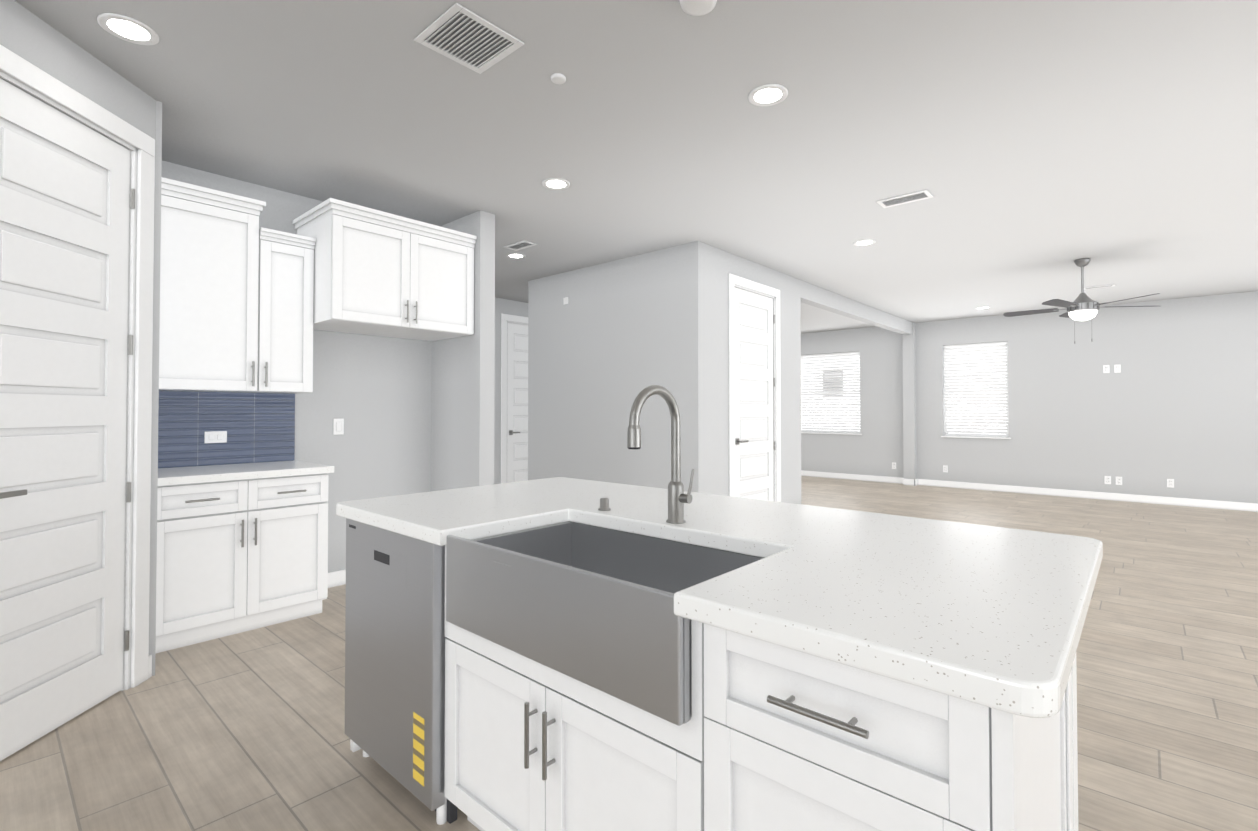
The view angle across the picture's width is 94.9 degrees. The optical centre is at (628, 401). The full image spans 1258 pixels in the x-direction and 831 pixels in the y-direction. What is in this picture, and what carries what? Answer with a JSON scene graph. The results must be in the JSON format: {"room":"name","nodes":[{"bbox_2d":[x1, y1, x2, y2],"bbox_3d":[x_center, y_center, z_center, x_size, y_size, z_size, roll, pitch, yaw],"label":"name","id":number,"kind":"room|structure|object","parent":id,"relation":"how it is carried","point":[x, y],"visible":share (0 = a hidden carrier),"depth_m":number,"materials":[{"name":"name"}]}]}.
{"room":"kitchen","nodes":[
{"label":"kitchen","id":0,"kind":"room"},
{"bbox_2d":[149,152,431,631],"bbox_3d":[-2.323,-0.053,4.001,0.120,2.740,1.992,-1,-1,42],"label":"wall","id":1,"kind":"structure","parent":0,"point":[381,387],"depth_m":4.20,"materials":[{"name":"grey paint"}]},
{"bbox_2d":[204,431,226,442],"label":"wall plates","id":2,"kind":"object","parent":1,"relation":"attached to","point":[221,436],"depth_m":3.60,"materials":[{"name":"white paint"}]},
{"bbox_2d":[159,185,274,392],"bbox_3d":[-2.528,-0.613,3.436,0.331,1.097,0.608,-1,-1,42],"label":"upper cabinet","id":3,"kind":"object","parent":1,"relation":"attached to","point":[248,306],"depth_m":3.35,"materials":[{"name":"white wood"}]},
{"bbox_2d":[255,237,318,396],"bbox_3d":[-2.264,-0.535,3.731,0.331,0.950,0.308,-1,-1,42],"label":"upper cabinet","id":4,"kind":"object","parent":1,"relation":"attached to","point":[294,260],"depth_m":3.66,"materials":[{"name":"white wood"}]},
{"bbox_2d":[328,569,345,587],"bbox_3d":[-1.933,1.270,4.318,0.014,0.105,0.990,-1,-1,42],"label":"baseboard","id":5,"kind":"structure","parent":1,"relation":"attached to","point":[336,578],"depth_m":4.13,"materials":[{"name":"white paint"}]},
{"bbox_2d":[333,418,343,434],"label":"wall plates","id":6,"kind":"object","parent":1,"relation":"attached to","point":[338,424],"depth_m":4.16,"materials":[{"name":"white paint"}]},
{"bbox_2d":[295,205,422,336],"bbox_3d":[-1.867,-0.843,3.972,0.611,0.680,0.565,-1,-1,42],"label":"upper cabinet","id":7,"kind":"object","parent":1,"relation":"attached to","point":[369,270],"depth_m":3.75,"materials":[{"name":"white wood"}]},
{"bbox_2d":[392,229,475,340],"bbox_3d":[-1.570,-0.838,4.305,0.611,0.680,0.566,-1,-1,42],"label":"upper cabinet","id":8,"kind":"object","parent":1,"relation":"attached to","point":[448,261],"depth_m":4.17,"materials":[{"name":"white wood"}]},
{"bbox_2d":[432,210,499,490],"bbox_3d":[-2.055,-0.034,5.197,2.670,2.740,0.130,-1,-1,42],"label":"wall","id":9,"kind":"structure","parent":0,"point":[465,369],"depth_m":4.37,"materials":[{"name":"grey paint"}]},
{"bbox_2d":[496,298,523,483],"bbox_3d":[-0.457,0.026,9.103,0.120,2.740,8.090,-1,-1,42],"label":"wall","id":10,"kind":"structure","parent":0,"point":[510,307],"depth_m":7.69,"materials":[{"name":"grey paint"}]},
{"bbox_2d":[524,245,679,488],"bbox_3d":[-0.282,-0.024,5.901,2.220,2.740,0.120,-1,-1,42],"label":"wall","id":11,"kind":"structure","parent":0,"point":[616,336],"depth_m":5.80,"materials":[{"name":"grey paint"}]},
{"bbox_2d":[563,297,567,304],"label":"wall plates","id":12,"kind":"object","parent":11,"relation":"attached to","point":[565,300],"depth_m":6.18,"materials":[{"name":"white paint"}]},
{"bbox_2d":[0,476,1257,830],"bbox_3d":[2.183,1.367,3.310,12.100,0.120,13.800,-1,-1,42],"label":"floor","id":13,"kind":"structure","parent":0,"point":[242,732],"depth_m":2.38,"materials":[{"name":"brown wood"}]},
{"bbox_2d":[155,477,262,653],"bbox_3d":[-2.471,0.869,3.279,0.596,0.875,0.488,-1,-1,42],"label":"base cabinet","id":14,"kind":"object","parent":13,"relation":"on","point":[209,570],"depth_m":3.10,"materials":[{"name":"white wood"}]},
{"bbox_2d":[158,461,333,484],"bbox_3d":[-2.331,0.413,3.423,0.622,0.039,0.880,-1,-1,42],"label":"countertop","id":15,"kind":"structure","parent":14,"relation":"on","point":[250,470],"depth_m":3.30,"materials":[{"name":"white stone"}]},
{"bbox_2d":[263,473,328,626],"bbox_3d":[-2.225,0.873,3.554,0.596,0.875,0.488,-1,-1,42],"label":"base cabinet","id":16,"kind":"object","parent":13,"relation":"on","point":[295,509],"depth_m":3.41,"materials":[{"name":"white wood"}]},
{"bbox_2d":[345,521,1077,830],"bbox_3d":[0.003,0.848,1.743,2.086,0.870,0.850,-1,-1,42],"label":"kitchen island","id":17,"kind":"object","parent":13,"relation":"on","point":[558,653],"depth_m":1.22,"materials":[{"name":"white wood"}]},
{"bbox_2d":[345,518,456,824],"bbox_3d":[-0.608,0.856,2.118,0.612,0.864,0.593,-1,-1,42],"label":"dishwasher","id":18,"kind":"object","parent":17,"relation":"in","point":[395,617],"depth_m":1.83,"materials":[{"name":"silver metal"}]},
{"bbox_2d":[336,477,1102,732],"bbox_3d":[0.081,0.393,1.839,2.168,0.048,1.123,-1,-1,42],"label":"island countertop","id":19,"kind":"structure","parent":17,"relation":"on","point":[991,619],"depth_m":1.28,"materials":[{"name":"white stone"}]},
{"bbox_2d":[446,522,762,725],"bbox_3d":[-0.052,0.502,1.554,0.828,0.245,0.487,-1,-1,42],"label":"sink","id":20,"kind":"object","parent":19,"relation":"in","point":[591,603],"depth_m":1.42,"materials":[{"name":"silver metal"}]},
{"bbox_2d":[598,385,694,523],"bbox_3d":[-0.019,0.160,1.794,0.396,0.416,0.244,-1,-1,42],"label":"faucet","id":21,"kind":"object","parent":19,"relation":"on","point":[677,498],"depth_m":1.75,"materials":[{"name":"grey metal"}]},
{"bbox_2d":[15,0,1257,333],"bbox_3d":[2.183,-1.493,3.354,12.100,0.120,13.800,-1,-1,42],"label":"ceiling","id":22,"kind":"structure","parent":0,"point":[1035,148],"depth_m":3.05,"materials":[{"name":"paint"}]},
{"bbox_2d":[97,13,158,44],"bbox_3d":[-1.906,-1.434,2.202,0.187,0.034,0.178,-1,-1,42],"label":"recessed light","id":23,"kind":"object","parent":22,"relation":"in","point":[120,26],"depth_m":2.24,"materials":[{"name":"white paint"}]},
{"bbox_2d":[414,3,523,73],"bbox_3d":[-0.627,-1.433,2.272,0.311,0.034,0.308,-1,-1,42],"label":"air vent","id":24,"kind":"object","parent":22,"relation":"in","point":[467,38],"depth_m":2.31,"materials":[{"name":"white metal"}]},
{"bbox_2d":[680,0,716,15],"bbox_3d":[0.248,-1.436,2.064,0.119,0.034,0.118,-1,-1,42],"label":"smoke detector","id":25,"kind":"object","parent":22,"relation":"in","point":[691,7],"depth_m":2.07,"materials":[{"name":"white paint"}]},
{"bbox_2d":[748,84,787,105],"bbox_3d":[0.640,-1.427,2.661,0.183,0.034,0.184,-1,-1,42],"label":"recessed light","id":26,"kind":"object","parent":22,"relation":"in","point":[763,95],"depth_m":2.71,"materials":[{"name":"white paint"}]},
{"bbox_2d":[876,189,933,207],"bbox_3d":[1.891,-1.407,3.966,0.325,0.034,0.184,-1,-1,42],"label":"air vent","id":27,"kind":"object","parent":22,"relation":"in","point":[924,194],"depth_m":4.04,"materials":[{"name":"white metal"}]},
{"bbox_2d":[1003,258,1159,343],"bbox_3d":[4.423,-0.987,5.709,1.233,0.820,1.276,-1,-1,42],"label":"ceiling fan","id":28,"kind":"object","parent":22,"relation":"hanging from","point":[1083,306],"visible":1,"depth_m":5.62,"materials":[{"name":"silver metal"}]},
{"bbox_2d":[680,241,915,503],"bbox_3d":[2.673,0.000,7.461,0.180,2.740,6.380,-1,-1,42],"label":"wall","id":29,"kind":"structure","parent":0,"point":[887,350],"depth_m":6.39,"materials":[{"name":"grey paint"}]},
{"bbox_2d":[0,45,780,760],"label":"doors","id":30,"kind":"structure","parent":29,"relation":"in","point":[76,249],"depth_m":2.39,"materials":[{"name":"white paint"}]},
{"bbox_2d":[801,351,861,434],"bbox_3d":[3.709,-0.151,10.890,1.390,1.512,0.175,-1,-1,42],"label":"window","id":31,"kind":"structure","parent":29,"relation":"in","point":[830,382],"depth_m":10.82,"materials":[{"name":"white paint"}]},
{"bbox_2d":[801,470,906,484],"bbox_3d":[3.513,1.372,10.954,3.260,0.105,0.014,-1,-1,42],"label":"baseboard","id":32,"kind":"structure","parent":29,"relation":"attached to","point":[899,480],"depth_m":10.43,"materials":[{"name":"white paint"}]},
{"bbox_2d":[916,291,1257,502],"bbox_3d":[6.569,0.014,8.370,11.590,2.740,0.160,-1,-1,42],"label":"wall","id":33,"kind":"structure","parent":0,"point":[1174,400],"depth_m":8.05,"materials":[{"name":"grey paint"}]},
{"bbox_2d":[943,465,947,472],"label":"wall plates","id":34,"kind":"object","parent":33,"relation":"attached to","point":[945,467],"depth_m":9.47,"materials":[{"name":"white paint"}]},
{"bbox_2d":[941,341,1010,438],"bbox_3d":[5.546,-0.176,9.254,0.970,1.512,0.175,-1,-1,42],"label":"window","id":35,"kind":"structure","parent":33,"relation":"in","point":[976,390],"depth_m":9.24,"materials":[{"name":"white paint"}]},
{"bbox_2d":[915,479,1257,511],"bbox_3d":[7.839,1.312,7.092,8.000,0.105,0.030,-1,-1,42],"label":"baseboard","id":36,"kind":"structure","parent":33,"relation":"attached to","point":[1228,505],"depth_m":8.15,"materials":[{"name":"white paint"}]},
{"bbox_2d":[1104,476,1110,483],"label":"wall plates","id":37,"kind":"object","parent":33,"relation":"attached to","point":[1107,479],"depth_m":8.11,"materials":[{"name":"white paint"}]},
{"bbox_2d":[1103,364,1120,372],"label":"wall plates","id":38,"kind":"object","parent":33,"relation":"attached to","point":[1106,368],"depth_m":8.07,"materials":[{"name":"white paint"}]},
{"bbox_2d":[1116,476,1121,484],"label":"wall plates","id":39,"kind":"object","parent":33,"relation":"attached to","point":[1118,479],"depth_m":8.03,"materials":[{"name":"white paint"}]},
{"bbox_2d":[1167,479,1173,487],"label":"wall plates","id":40,"kind":"object","parent":33,"relation":"attached to","point":[1170,482],"depth_m":7.68,"materials":[{"name":"white paint"}]}
]}

